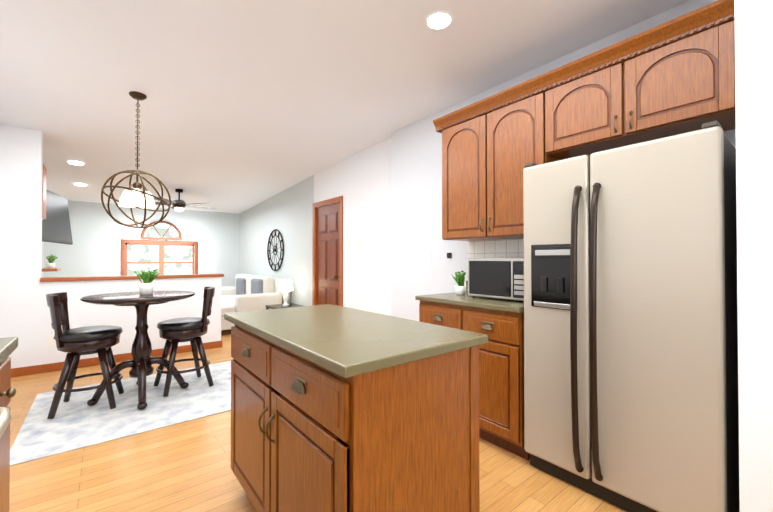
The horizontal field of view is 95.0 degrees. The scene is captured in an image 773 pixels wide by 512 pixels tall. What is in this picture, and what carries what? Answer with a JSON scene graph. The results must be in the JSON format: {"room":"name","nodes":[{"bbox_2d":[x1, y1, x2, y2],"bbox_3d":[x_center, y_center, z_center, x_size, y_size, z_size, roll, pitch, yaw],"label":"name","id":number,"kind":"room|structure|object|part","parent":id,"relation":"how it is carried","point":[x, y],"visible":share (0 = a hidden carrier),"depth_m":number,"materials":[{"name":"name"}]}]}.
{"room":"kitchen","nodes":[
{"label":"kitchen","id":0,"kind":"room"},
{"bbox_2d":[42,241,43,277],"bbox_3d":[-5.208,-0.141,5.126,0.004,2.800,3.780,0,-1,-39],"label":"wall","id":1,"kind":"structure","parent":0,"point":[42,258],"depth_m":6.48,"materials":[{"name":"grey paint"}]},
{"bbox_2d":[42,164,60,271],"bbox_3d":[-4.220,-0.410,4.235,0.414,1.200,1.110,0,-1,-39],"label":"shelf","id":2,"kind":"object","parent":1,"relation":"attached to","point":[44,179],"depth_m":4.05,"materials":[{"name":"brown"}]},
{"bbox_3d":[-4.315,0.065,4.564,0.112,0.192,0.132,0,-1,-39],"label":"plant shelf","id":3,"kind":"part","parent":2,"relation":"part of","materials":[{"name":"green plant"}]},
{"bbox_2d":[42,189,72,244],"bbox_3d":[-4.729,-0.542,4.928,0.491,0.718,1.235,0,-1,-39],"label":"tv","id":4,"kind":"object","parent":1,"relation":"attached to","point":[56,226],"visible":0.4,"depth_m":5.00,"materials":[{"name":"black plastic"}]},
{"bbox_2d":[0,124,220,368],"bbox_3d":[-3.154,-0.075,4.273,2.140,2.650,0.120,0,-1,-39],"label":"wall","id":5,"kind":"structure","parent":0,"point":[25,317],"depth_m":3.75,"materials":[{"name":"white paint"}]},
{"bbox_2d":[48,335,55,345],"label":"outlet","id":6,"kind":"object","parent":5,"relation":"attached to","point":[51,341],"depth_m":3.81,"materials":[{"name":"white plastic"}]},
{"bbox_2d":[11,340,221,377],"bbox_3d":[-3.107,1.204,4.213,2.155,0.090,0.018,0,-1,-39],"label":"baseboard","id":7,"kind":"structure","parent":5,"relation":"attached to","point":[37,369],"depth_m":3.99,"materials":[{"name":"brown wood"}]},
{"bbox_2d":[40,273,223,281],"bbox_3d":[-3.010,0.261,4.385,1.830,0.040,0.180,0,-1,-39],"label":"wall cap","id":8,"kind":"object","parent":5,"relation":"on","point":[54,279],"visible":0.94,"depth_m":4.14,"materials":[{"name":"brown wood"}]},
{"bbox_2d":[44,200,239,286],"bbox_3d":[-5.066,-0.114,7.759,3.520,2.800,0.150,0,-1,-39],"label":"wall","id":9,"kind":"structure","parent":0,"point":[98,232],"depth_m":7.32,"materials":[{"name":"grey paint"}]},
{"bbox_2d":[120,221,197,275],"bbox_3d":[-4.944,-0.067,7.781,1.480,1.406,0.127,0,-1,-39],"label":"window","id":10,"kind":"structure","parent":9,"relation":"in","point":[142,253],"depth_m":7.77,"materials":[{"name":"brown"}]},
{"bbox_2d":[240,138,390,315],"bbox_3d":[-1.739,-0.127,6.544,0.150,2.800,6.210,0,-1,-39],"label":"wall","id":11,"kind":"structure","parent":0,"point":[360,182],"depth_m":5.00,"materials":[{"name":"white paint"}]},
{"bbox_2d":[267,229,283,270],"bbox_3d":[-2.181,-0.113,6.939,0.030,0.828,0.828,0,-1,-39],"label":"clock","id":12,"kind":"object","parent":11,"relation":"attached to","point":[274,250],"visible":0.96,"depth_m":6.92,"materials":[{"name":"black metal"}]},
{"bbox_2d":[312,196,342,306],"bbox_3d":[-0.848,0.204,5.416,0.168,2.115,0.910,0,-1,-39],"label":"door frame","id":13,"kind":"structure","parent":11,"relation":"attached to","point":[315,205],"depth_m":5.35,"materials":[{"name":"brown wood"}]},
{"bbox_2d":[317,203,339,305],"bbox_3d":[-0.902,0.240,5.372,0.128,2.027,0.728,0,-1,-39],"label":"door","id":14,"kind":"structure","parent":11,"relation":"in","point":[328,254],"depth_m":5.39,"materials":[{"name":"brown wood"}]},
{"bbox_2d":[347,240,350,248],"label":"switch plates","id":15,"kind":"object","parent":11,"relation":"attached to","point":[348,241],"depth_m":4.90,"materials":[{"name":"white plastic"}]},
{"bbox_2d":[357,239,360,247],"label":"switch plates","id":16,"kind":"object","parent":11,"relation":"attached to","point":[358,240],"depth_m":4.70,"materials":[{"name":"white plastic"}]},
{"bbox_2d":[7,330,628,511],"bbox_3d":[-1.538,1.291,3.427,4.020,0.100,11.600,0,-1,-39],"label":"floor","id":17,"kind":"structure","parent":0,"point":[183,466],"depth_m":1.98,"materials":[{"name":"brown wood"}]},
{"bbox_2d":[0,337,17,511],"bbox_3d":[-0.624,0.743,-0.055,0.673,0.925,3.015,0,-1,-39],"label":"base cabinet","id":18,"kind":"object","parent":17,"relation":"on","point":[8,346],"depth_m":1.18,"materials":[{"name":"brown wood"}]},
{"bbox_2d":[10,361,230,465],"bbox_3d":[-1.731,1.236,3.357,2.410,0.008,1.430,0,-1,-39],"label":"rug","id":19,"kind":"object","parent":17,"relation":"on","point":[77,422],"visible":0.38,"depth_m":2.77,"materials":[{"name":"fabric"}]},
{"bbox_2d":[46,292,123,418],"bbox_3d":[-2.439,0.760,2.889,0.500,0.919,0.473,0,-1,-39],"label":"stool","id":20,"kind":"object","parent":19,"relation":"on","point":[77,343],"visible":1,"depth_m":2.80,"materials":[{"name":"brown wood"}]},
{"bbox_2d":[80,291,194,409],"bbox_3d":[-2.143,0.783,3.101,0.820,0.890,0.820,0,-1,-39],"label":"pub table","id":21,"kind":"object","parent":19,"relation":"on","point":[140,364],"visible":0.9,"depth_m":3.02,"materials":[{"name":"brown wood"}]},
{"bbox_2d":[134,267,159,294],"bbox_3d":[-2.099,0.218,3.111,0.202,0.237,0.162,0,-1,-39],"label":"potted plant","id":22,"kind":"object","parent":21,"relation":"on","point":[146,286],"visible":1,"depth_m":3.08,"materials":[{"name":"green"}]},
{"bbox_2d":[154,286,214,396],"bbox_3d":[-1.889,0.765,3.343,0.485,0.919,0.445,0,-1,-39],"label":"stool","id":23,"kind":"object","parent":19,"relation":"on","point":[176,331],"visible":0.98,"depth_m":3.27,"materials":[{"name":"brown wood"}]},
{"bbox_2d":[221,274,289,330],"bbox_3d":[-3.007,0.823,6.677,1.590,0.897,2.200,0,-1,-39],"label":"sofa","id":24,"kind":"object","parent":17,"relation":"on","point":[247,292],"visible":0.54,"depth_m":6.23,"materials":[{"name":"white fabric"}]},
{"bbox_2d":[265,303,302,309],"bbox_3d":[-1.676,1.040,5.839,0.480,0.447,0.470,0,-1,-39],"label":"side table","id":25,"kind":"object","parent":17,"relation":"on","point":[275,306],"visible":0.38,"depth_m":5.84,"materials":[{"name":"brown wood"}]},
{"bbox_2d":[278,279,292,305],"bbox_3d":[-1.670,0.604,5.867,0.240,0.420,0.240,0,-1,-39],"label":"table lamp","id":26,"kind":"object","parent":25,"relation":"on","point":[285,285],"visible":1,"depth_m":5.80,"materials":[{"name":"white"}]},
{"bbox_2d":[224,304,487,511],"bbox_3d":[-0.239,0.760,1.583,0.639,0.925,1.190,0,-1,-39],"label":"kitchen island","id":27,"kind":"object","parent":17,"relation":"on","point":[335,408],"visible":1,"depth_m":1.20,"materials":[{"name":"brown wood"}]},
{"bbox_2d":[415,281,529,459],"bbox_3d":[0.740,0.723,2.600,0.660,1.020,0.881,0,-1,-39],"label":"base cabinet","id":28,"kind":"object","parent":17,"relation":"on","point":[499,322],"visible":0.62,"depth_m":2.22,"materials":[{"name":"brown wood"}]},
{"bbox_2d":[451,270,465,294],"bbox_3d":[0.599,0.212,2.846,0.169,0.192,0.117,0,-1,-39],"label":"potted plant","id":29,"kind":"object","parent":28,"relation":"on","point":[460,287],"visible":1,"depth_m":2.82,"materials":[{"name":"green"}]},
{"bbox_2d":[468,258,523,300],"bbox_3d":[0.900,0.160,2.542,0.380,0.290,0.510,0,-1,-39],"label":"microwave","id":30,"kind":"object","parent":28,"relation":"on","point":[500,278],"visible":0.65,"depth_m":2.43,"materials":[{"name":"silver metal"}]},
{"bbox_2d":[523,121,739,511],"bbox_3d":[1.267,0.337,1.896,0.693,1.753,0.855,0,-1,-39],"label":"fridge","id":31,"kind":"object","parent":17,"relation":"on","point":[631,404],"visible":1,"depth_m":1.63,"materials":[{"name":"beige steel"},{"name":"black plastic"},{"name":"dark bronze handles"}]},
{"bbox_2d":[0,0,689,213],"bbox_3d":[-1.538,-1.300,3.454,4.020,0.418,11.600,0,-1,-39],"label":"ceiling","id":32,"kind":"structure","parent":0,"point":[245,105],"depth_m":2.76,"materials":[{"name":"white paint"}]},
{"bbox_2d":[68,162,83,165],"bbox_3d":[-4.195,-1.247,4.783,0.162,0.010,0.162,0,-1,-39],"label":"recessed light","id":33,"kind":"object","parent":32,"relation":"in","point":[76,163],"visible":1,"depth_m":4.77,"materials":[{"name":"white plastic"}]},
{"bbox_2d":[101,91,170,227],"bbox_3d":[-2.175,-0.826,3.092,0.495,1.170,0.499,0,-1,-39],"label":"chandelier","id":34,"kind":"object","parent":32,"relation":"hanging from","point":[133,198],"visible":1,"depth_m":3.06,"materials":[{"name":"brown metal"}]},
{"bbox_2d":[153,189,213,211],"bbox_3d":[-3.732,-0.990,6.364,1.290,0.400,1.232,0,-1,-39],"label":"fan","id":35,"kind":"object","parent":32,"relation":"hanging from","point":[179,205],"visible":0.81,"depth_m":6.27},
{"bbox_2d":[425,11,452,29],"bbox_3d":[0.316,-1.419,2.135,0.162,0.010,0.162,0,-1,-39],"label":"recessed light","id":36,"kind":"object","parent":32,"relation":"in","point":[438,20],"visible":1,"depth_m":2.13,"materials":[{"name":"white"}]},
{"bbox_2d":[391,0,735,320],"bbox_3d":[1.735,-0.172,2.120,0.270,2.800,5.040,0,-1,-39],"label":"wall","id":37,"kind":"structure","parent":0,"point":[416,191],"depth_m":3.58,"materials":[{"name":"white paint"}]},
{"bbox_2d":[467,238,523,274],"bbox_3d":[1.004,0.040,2.810,0.004,0.350,0.895,0,-1,-39],"label":"backsplash","id":38,"kind":"structure","parent":37,"relation":"attached to","point":[508,248],"depth_m":2.93,"materials":[{"name":"tile"}]},
{"bbox_2d":[437,76,558,240],"bbox_3d":[0.866,-0.634,2.709,0.347,0.996,0.879,0,-1,-39],"label":"upper cabinet","id":39,"kind":"object","parent":37,"relation":"attached to","point":[487,145],"depth_m":2.56,"materials":[{"name":"brown wood"}]},
{"bbox_2d":[545,0,735,159],"bbox_3d":[1.417,-0.896,2.026,0.347,0.486,0.881,0,-1,-39],"label":"upper cabinet","id":40,"kind":"object","parent":37,"relation":"attached to","point":[675,76],"depth_m":1.83,"materials":[{"name":"brown wood"}]},
{"bbox_2d":[734,0,772,511],"bbox_3d":[1.663,-0.179,1.466,0.660,2.800,0.230,0,-1,-39],"label":"wall","id":41,"kind":"structure","parent":0,"point":[754,97],"depth_m":1.31,"materials":[{"name":"white paint"}]}
]}

